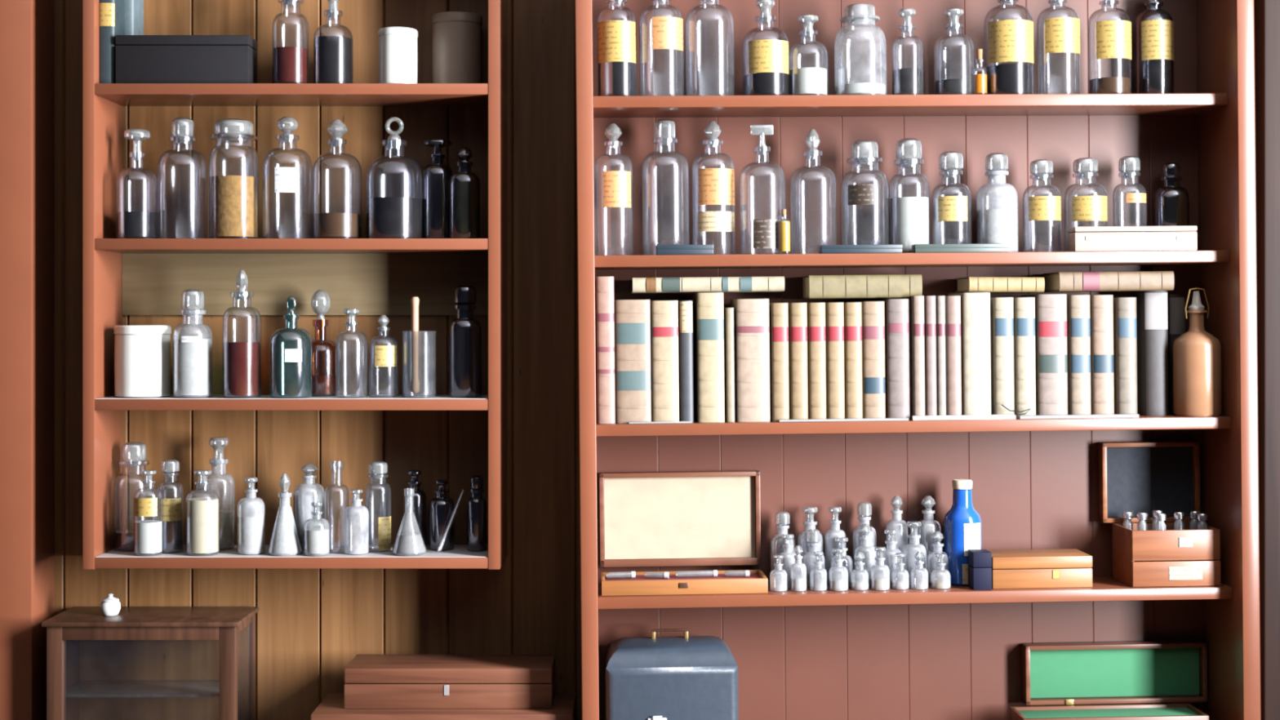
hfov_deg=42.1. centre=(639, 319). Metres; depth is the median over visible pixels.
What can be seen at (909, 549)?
bottle
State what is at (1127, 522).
medicine phial
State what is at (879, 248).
tin
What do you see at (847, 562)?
bottle
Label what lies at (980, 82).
vial
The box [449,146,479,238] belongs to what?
glass bottle
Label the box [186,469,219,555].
glass bottle
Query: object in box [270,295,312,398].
glass bottle
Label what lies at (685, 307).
book
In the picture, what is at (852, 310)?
book
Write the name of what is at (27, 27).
trim
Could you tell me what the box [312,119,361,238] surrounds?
glass bottle
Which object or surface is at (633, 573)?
tube
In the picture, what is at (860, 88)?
glass jar
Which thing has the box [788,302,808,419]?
book
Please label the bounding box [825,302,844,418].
book
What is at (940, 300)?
book
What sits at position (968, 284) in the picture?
book
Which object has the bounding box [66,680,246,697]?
glass shelf
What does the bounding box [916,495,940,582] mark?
bottle
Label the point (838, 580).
bottle
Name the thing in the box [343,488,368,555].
glass bottle
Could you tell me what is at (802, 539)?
bottle
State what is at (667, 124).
glass bottle
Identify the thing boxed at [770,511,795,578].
bottle
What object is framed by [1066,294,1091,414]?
book
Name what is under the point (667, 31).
glass bottle
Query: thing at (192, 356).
glass bottle
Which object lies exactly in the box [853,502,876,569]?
bottle
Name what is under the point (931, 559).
bottle
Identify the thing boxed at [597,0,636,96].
glass bottle
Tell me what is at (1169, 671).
box
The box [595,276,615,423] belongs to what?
book
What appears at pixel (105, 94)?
shelf
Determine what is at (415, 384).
pestle
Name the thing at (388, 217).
glass bottle
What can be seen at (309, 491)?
glass bottle
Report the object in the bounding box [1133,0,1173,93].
glass bottle
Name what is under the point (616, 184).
glass bottle
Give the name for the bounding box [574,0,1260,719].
bookcase
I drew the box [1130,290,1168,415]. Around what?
book
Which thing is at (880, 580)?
bottle
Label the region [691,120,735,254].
glass bottle
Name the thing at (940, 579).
bottle
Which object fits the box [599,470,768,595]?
case
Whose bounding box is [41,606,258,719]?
display case
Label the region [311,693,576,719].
wooden box
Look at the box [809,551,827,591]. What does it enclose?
bottle
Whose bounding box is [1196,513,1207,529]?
medicine phial
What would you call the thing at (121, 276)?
upper cabinet
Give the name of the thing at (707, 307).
book
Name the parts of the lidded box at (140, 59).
lid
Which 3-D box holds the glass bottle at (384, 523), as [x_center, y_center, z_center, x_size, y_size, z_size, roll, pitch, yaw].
[-0.518,0.367,3.290,0.053,0.176,0.052,0,0,0]
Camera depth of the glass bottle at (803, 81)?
3.20 m
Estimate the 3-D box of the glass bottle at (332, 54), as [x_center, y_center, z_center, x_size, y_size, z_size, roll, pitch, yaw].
[-0.601,-0.551,3.260,0.077,0.190,0.077,0,0,0]
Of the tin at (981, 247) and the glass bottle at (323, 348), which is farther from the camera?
the glass bottle at (323, 348)
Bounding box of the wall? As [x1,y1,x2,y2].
[54,0,582,719]
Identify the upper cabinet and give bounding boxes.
[82,0,506,569]
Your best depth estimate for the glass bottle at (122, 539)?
3.29 m
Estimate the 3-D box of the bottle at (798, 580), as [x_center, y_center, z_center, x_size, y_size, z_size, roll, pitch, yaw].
[0.306,0.478,3.212,0.031,0.087,0.030,-1,0,-2]
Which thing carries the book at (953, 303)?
on the bookcase at (954, 652)
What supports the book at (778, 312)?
on the bookcase at (954, 652)
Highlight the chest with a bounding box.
[1097,440,1220,586]
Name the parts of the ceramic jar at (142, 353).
lid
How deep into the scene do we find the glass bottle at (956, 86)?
3.21 m
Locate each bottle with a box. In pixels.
[113,441,154,551]
[116,128,157,238]
[133,469,163,555]
[156,459,183,553]
[157,117,208,238]
[173,288,212,397]
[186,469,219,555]
[202,436,235,549]
[222,270,261,398]
[237,476,265,555]
[262,116,312,238]
[267,473,302,555]
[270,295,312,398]
[272,0,309,83]
[293,463,324,551]
[303,502,329,555]
[311,289,339,396]
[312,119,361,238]
[313,0,352,83]
[324,461,348,553]
[335,308,367,397]
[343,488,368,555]
[364,461,391,551]
[365,116,422,238]
[368,315,398,397]
[402,469,426,547]
[422,139,452,238]
[428,479,454,550]
[448,284,481,397]
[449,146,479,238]
[466,475,486,551]
[593,123,633,254]
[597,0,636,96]
[639,0,684,95]
[641,119,689,254]
[684,0,734,95]
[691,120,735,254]
[739,124,786,253]
[742,0,790,95]
[769,554,787,591]
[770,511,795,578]
[777,533,798,587]
[788,13,828,94]
[790,128,836,245]
[790,546,806,591]
[797,506,822,572]
[802,528,824,587]
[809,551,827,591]
[824,506,846,583]
[829,547,848,591]
[830,536,853,586]
[850,551,869,590]
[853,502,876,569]
[854,523,876,586]
[870,546,889,590]
[880,528,902,586]
[886,495,907,570]
[891,8,924,94]
[891,552,909,589]
[902,520,926,586]
[910,551,928,589]
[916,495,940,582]
[926,530,948,585]
[930,552,951,589]
[931,151,971,238]
[933,8,974,94]
[943,479,981,586]
[976,152,1018,252]
[983,0,1033,93]
[1022,159,1061,252]
[1036,0,1079,93]
[1063,157,1107,251]
[1087,0,1131,93]
[1112,155,1146,226]
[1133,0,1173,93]
[1153,162,1189,226]
[1172,287,1222,417]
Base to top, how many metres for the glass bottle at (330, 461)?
0.178 m
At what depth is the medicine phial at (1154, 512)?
3.30 m
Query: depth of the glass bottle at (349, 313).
3.24 m
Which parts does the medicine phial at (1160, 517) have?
phial glass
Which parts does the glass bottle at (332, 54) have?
bottle glass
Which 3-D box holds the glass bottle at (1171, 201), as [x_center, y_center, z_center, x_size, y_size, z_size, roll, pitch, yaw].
[1.058,-0.223,3.314,0.068,0.179,0.068,-1,0,-2]
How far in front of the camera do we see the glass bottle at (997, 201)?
3.24 m
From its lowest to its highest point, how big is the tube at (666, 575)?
0.013 m
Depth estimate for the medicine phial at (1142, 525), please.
3.28 m
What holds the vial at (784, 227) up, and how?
on the bookcase at (954, 652)
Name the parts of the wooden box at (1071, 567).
lid, lock plate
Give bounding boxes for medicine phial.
[1122,511,1133,529]
[1137,512,1147,530]
[1152,510,1162,529]
[1155,513,1165,529]
[1173,511,1184,529]
[1189,511,1199,529]
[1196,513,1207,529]
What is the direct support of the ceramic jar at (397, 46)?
on the upper cabinet
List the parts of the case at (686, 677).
handle post, handle, handle post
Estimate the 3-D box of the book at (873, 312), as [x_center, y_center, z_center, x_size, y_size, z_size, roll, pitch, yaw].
[0.447,0.079,3.252,0.042,0.228,0.132,-1,0,-2]
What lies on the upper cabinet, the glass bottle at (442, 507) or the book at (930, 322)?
the glass bottle at (442, 507)
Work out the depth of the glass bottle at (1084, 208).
3.26 m
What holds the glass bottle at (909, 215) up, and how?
on the bookcase at (954, 652)
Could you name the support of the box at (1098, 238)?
on the bookcase at (954, 652)
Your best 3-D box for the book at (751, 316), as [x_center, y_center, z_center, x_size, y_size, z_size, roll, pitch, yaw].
[0.214,0.077,3.243,0.063,0.235,0.132,-1,0,-2]
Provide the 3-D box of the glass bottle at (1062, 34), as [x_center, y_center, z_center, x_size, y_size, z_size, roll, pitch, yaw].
[0.817,-0.541,3.249,0.081,0.213,0.082,-1,0,-2]
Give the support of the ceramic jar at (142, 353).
on the upper cabinet
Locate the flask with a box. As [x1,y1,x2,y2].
[391,488,426,555]
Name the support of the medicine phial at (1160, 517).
in the chest
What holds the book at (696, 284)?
on the book at (707, 307)
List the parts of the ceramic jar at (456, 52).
lid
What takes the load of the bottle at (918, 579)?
on the bookcase at (954, 652)
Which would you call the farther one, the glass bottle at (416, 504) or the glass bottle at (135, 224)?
the glass bottle at (416, 504)
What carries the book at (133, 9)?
on the lidded box at (140, 59)
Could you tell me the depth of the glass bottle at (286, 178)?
3.23 m
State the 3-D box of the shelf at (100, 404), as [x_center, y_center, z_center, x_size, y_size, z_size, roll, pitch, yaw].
[-0.671,0.163,3.289,0.757,0.022,0.176,0,0,0]
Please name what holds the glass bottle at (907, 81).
on the bookcase at (954, 652)
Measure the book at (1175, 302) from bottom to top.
0.238 m
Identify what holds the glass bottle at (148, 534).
on the upper cabinet
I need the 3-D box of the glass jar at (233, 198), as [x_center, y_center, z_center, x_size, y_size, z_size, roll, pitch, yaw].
[-0.798,-0.275,3.270,0.096,0.236,0.096,0,0,0]
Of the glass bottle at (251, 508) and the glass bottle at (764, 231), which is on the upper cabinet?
the glass bottle at (251, 508)
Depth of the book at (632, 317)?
3.17 m
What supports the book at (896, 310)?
on the bookcase at (954, 652)
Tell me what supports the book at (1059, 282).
on the book at (1152, 335)
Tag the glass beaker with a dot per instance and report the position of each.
(402, 331)
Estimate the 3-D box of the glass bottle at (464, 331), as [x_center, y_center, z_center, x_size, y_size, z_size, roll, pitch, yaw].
[-0.344,0.042,3.270,0.064,0.219,0.064,0,0,0]
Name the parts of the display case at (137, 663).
panel, panel, panel, frame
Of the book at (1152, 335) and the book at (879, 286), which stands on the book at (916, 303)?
the book at (879, 286)
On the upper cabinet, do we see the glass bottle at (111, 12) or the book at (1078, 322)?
the glass bottle at (111, 12)
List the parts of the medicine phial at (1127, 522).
phial glass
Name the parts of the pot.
pot, lid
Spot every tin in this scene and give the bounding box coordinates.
[655,244,713,254]
[818,244,902,253]
[911,243,1009,253]
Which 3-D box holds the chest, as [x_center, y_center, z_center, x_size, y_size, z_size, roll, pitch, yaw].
[1.025,0.380,3.281,0.196,0.270,0.148,-1,0,-2]
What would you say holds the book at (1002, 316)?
on the bookcase at (954, 652)
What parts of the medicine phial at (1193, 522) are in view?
phial glass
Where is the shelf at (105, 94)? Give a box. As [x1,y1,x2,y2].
[94,83,488,106]
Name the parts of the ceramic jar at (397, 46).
lid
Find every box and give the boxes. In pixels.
[115,35,257,83]
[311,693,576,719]
[344,653,555,708]
[968,549,991,590]
[987,548,1092,589]
[1009,640,1208,719]
[1067,226,1197,251]
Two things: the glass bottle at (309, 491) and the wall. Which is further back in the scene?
the wall
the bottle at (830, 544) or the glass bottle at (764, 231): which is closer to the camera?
the glass bottle at (764, 231)
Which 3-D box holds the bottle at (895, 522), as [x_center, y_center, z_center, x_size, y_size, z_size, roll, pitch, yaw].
[0.510,0.434,3.300,0.043,0.171,0.042,-1,0,-2]
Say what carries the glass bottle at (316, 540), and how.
on the upper cabinet
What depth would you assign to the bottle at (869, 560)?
3.25 m
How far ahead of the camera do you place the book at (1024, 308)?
3.20 m
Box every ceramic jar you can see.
[114,325,171,397]
[377,26,417,83]
[431,11,482,83]
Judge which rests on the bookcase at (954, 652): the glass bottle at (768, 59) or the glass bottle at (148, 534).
the glass bottle at (768, 59)
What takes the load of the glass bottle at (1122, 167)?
on the bookcase at (954, 652)
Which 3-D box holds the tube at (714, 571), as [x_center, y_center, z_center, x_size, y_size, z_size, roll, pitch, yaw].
[0.110,0.494,3.241,0.084,0.013,0.013,0,0,-6]
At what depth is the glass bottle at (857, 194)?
3.23 m
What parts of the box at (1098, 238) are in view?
lid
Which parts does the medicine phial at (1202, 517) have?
phial glass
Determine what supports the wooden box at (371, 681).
on the wooden box at (564, 705)
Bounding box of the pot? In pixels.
[99,593,120,616]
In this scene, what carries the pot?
on the display case at (137, 663)
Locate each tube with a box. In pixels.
[605,571,635,578]
[644,572,669,578]
[675,569,717,577]
[726,570,750,577]
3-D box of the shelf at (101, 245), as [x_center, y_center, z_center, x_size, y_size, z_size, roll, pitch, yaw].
[-0.671,-0.146,3.289,0.757,0.022,0.176,0,0,0]
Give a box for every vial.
[777,208,791,253]
[972,48,987,93]
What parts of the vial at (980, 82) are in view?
bottle glass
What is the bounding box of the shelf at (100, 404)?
[94,399,488,410]
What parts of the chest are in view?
lid, drawer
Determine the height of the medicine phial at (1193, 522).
0.080 m
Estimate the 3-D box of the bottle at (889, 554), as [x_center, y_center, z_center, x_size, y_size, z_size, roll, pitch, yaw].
[0.493,0.466,3.265,0.044,0.109,0.043,-1,0,-2]
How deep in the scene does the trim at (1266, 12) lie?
3.23 m
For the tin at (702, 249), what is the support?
on the bookcase at (954, 652)
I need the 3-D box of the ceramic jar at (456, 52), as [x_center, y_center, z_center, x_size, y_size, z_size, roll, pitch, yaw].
[-0.365,-0.531,3.322,0.101,0.152,0.101,0,0,0]
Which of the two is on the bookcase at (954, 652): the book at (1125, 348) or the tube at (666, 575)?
the book at (1125, 348)
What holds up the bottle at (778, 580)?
on the bookcase at (954, 652)
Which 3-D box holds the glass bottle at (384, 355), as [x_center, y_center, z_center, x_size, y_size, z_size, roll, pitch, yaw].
[-0.504,0.070,3.269,0.058,0.161,0.059,0,0,0]
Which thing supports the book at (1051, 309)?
on the bookcase at (954, 652)
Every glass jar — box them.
[208,118,258,238]
[834,3,886,94]
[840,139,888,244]
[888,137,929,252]
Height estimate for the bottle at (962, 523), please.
0.204 m
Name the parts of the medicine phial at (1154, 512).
phial glass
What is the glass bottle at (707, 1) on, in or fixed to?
on the bookcase at (954, 652)
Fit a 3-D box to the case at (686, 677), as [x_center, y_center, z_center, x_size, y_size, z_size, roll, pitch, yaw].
[0.059,0.724,3.239,0.255,0.243,0.154,-1,0,-2]
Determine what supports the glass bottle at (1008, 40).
on the bookcase at (954, 652)
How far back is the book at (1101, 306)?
3.21 m
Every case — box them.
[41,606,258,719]
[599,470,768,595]
[604,628,738,719]
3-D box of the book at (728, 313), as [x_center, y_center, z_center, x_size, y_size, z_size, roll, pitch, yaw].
[0.171,0.086,3.250,0.016,0.219,0.130,0,0,-2]
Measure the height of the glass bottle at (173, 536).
0.181 m
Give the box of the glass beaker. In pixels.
[401,330,436,397]
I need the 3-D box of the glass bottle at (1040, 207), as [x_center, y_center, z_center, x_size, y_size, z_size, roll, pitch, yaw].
[0.791,-0.223,3.273,0.074,0.184,0.075,-1,0,-2]
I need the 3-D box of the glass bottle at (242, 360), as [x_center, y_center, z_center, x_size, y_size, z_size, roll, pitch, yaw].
[-0.777,0.027,3.250,0.073,0.248,0.073,0,0,0]
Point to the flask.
(406, 544)
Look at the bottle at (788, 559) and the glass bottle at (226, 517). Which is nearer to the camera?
the bottle at (788, 559)
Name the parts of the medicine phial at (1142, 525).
phial glass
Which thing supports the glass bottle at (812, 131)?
on the bookcase at (954, 652)
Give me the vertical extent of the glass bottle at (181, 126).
0.240 m
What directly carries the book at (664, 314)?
on the bookcase at (954, 652)
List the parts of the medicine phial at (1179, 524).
phial glass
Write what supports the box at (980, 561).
on the bookcase at (954, 652)
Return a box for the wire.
[1001,404,1030,415]
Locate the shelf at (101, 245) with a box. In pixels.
[94,238,488,253]
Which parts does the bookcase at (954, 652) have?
panel, paper strip, paper strip, shelf, shelf, shelf, shelf, paper strip, paper strip, panel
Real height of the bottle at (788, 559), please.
0.103 m
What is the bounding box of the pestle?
[410,297,419,393]
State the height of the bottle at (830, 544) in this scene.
0.151 m
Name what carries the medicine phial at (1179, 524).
in the chest
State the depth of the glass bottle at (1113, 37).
3.22 m
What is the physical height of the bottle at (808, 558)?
0.111 m
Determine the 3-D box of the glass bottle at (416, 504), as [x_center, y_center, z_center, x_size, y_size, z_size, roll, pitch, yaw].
[-0.452,0.378,3.330,0.048,0.155,0.048,0,0,0]
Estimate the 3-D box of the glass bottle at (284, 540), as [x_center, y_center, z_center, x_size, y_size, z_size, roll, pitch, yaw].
[-0.692,0.377,3.240,0.065,0.157,0.065,0,0,0]
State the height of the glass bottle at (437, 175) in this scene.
0.198 m
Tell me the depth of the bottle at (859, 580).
3.21 m
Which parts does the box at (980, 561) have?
lid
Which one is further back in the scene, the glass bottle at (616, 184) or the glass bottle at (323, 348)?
the glass bottle at (323, 348)
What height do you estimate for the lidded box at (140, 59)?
0.096 m
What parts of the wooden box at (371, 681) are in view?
lock plate, lid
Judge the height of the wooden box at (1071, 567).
0.061 m
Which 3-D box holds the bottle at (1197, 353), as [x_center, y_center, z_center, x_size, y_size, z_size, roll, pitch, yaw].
[1.089,0.062,3.252,0.091,0.250,0.091,-1,0,-2]
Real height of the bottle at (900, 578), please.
0.068 m
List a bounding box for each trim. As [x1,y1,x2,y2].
[0,0,54,719]
[1253,0,1279,719]
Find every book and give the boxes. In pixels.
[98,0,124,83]
[124,0,143,35]
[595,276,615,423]
[613,299,651,423]
[630,276,784,293]
[649,300,679,421]
[678,300,693,422]
[692,292,724,422]
[723,307,735,422]
[729,298,769,422]
[768,302,789,422]
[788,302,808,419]
[800,274,922,298]
[807,302,826,418]
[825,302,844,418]
[844,302,862,418]
[861,301,885,418]
[875,298,910,420]
[900,295,924,419]
[924,295,937,415]
[935,295,946,415]
[945,295,961,415]
[948,292,991,415]
[955,276,1044,293]
[990,297,1014,414]
[1013,297,1035,418]
[1021,293,1067,415]
[1042,271,1174,292]
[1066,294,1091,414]
[1089,294,1114,414]
[1113,297,1137,414]
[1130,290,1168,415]
[1167,293,1185,413]
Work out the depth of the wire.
3.19 m
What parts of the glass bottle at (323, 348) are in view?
bottle glass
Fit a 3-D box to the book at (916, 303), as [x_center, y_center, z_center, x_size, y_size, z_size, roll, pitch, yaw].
[0.533,0.073,3.255,0.022,0.238,0.132,-1,0,-2]
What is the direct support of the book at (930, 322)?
on the bookcase at (954, 652)
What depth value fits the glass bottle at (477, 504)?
3.28 m
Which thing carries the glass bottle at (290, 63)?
on the upper cabinet
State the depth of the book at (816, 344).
3.18 m
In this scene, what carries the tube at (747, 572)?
in the case at (677, 518)
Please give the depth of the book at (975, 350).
3.20 m

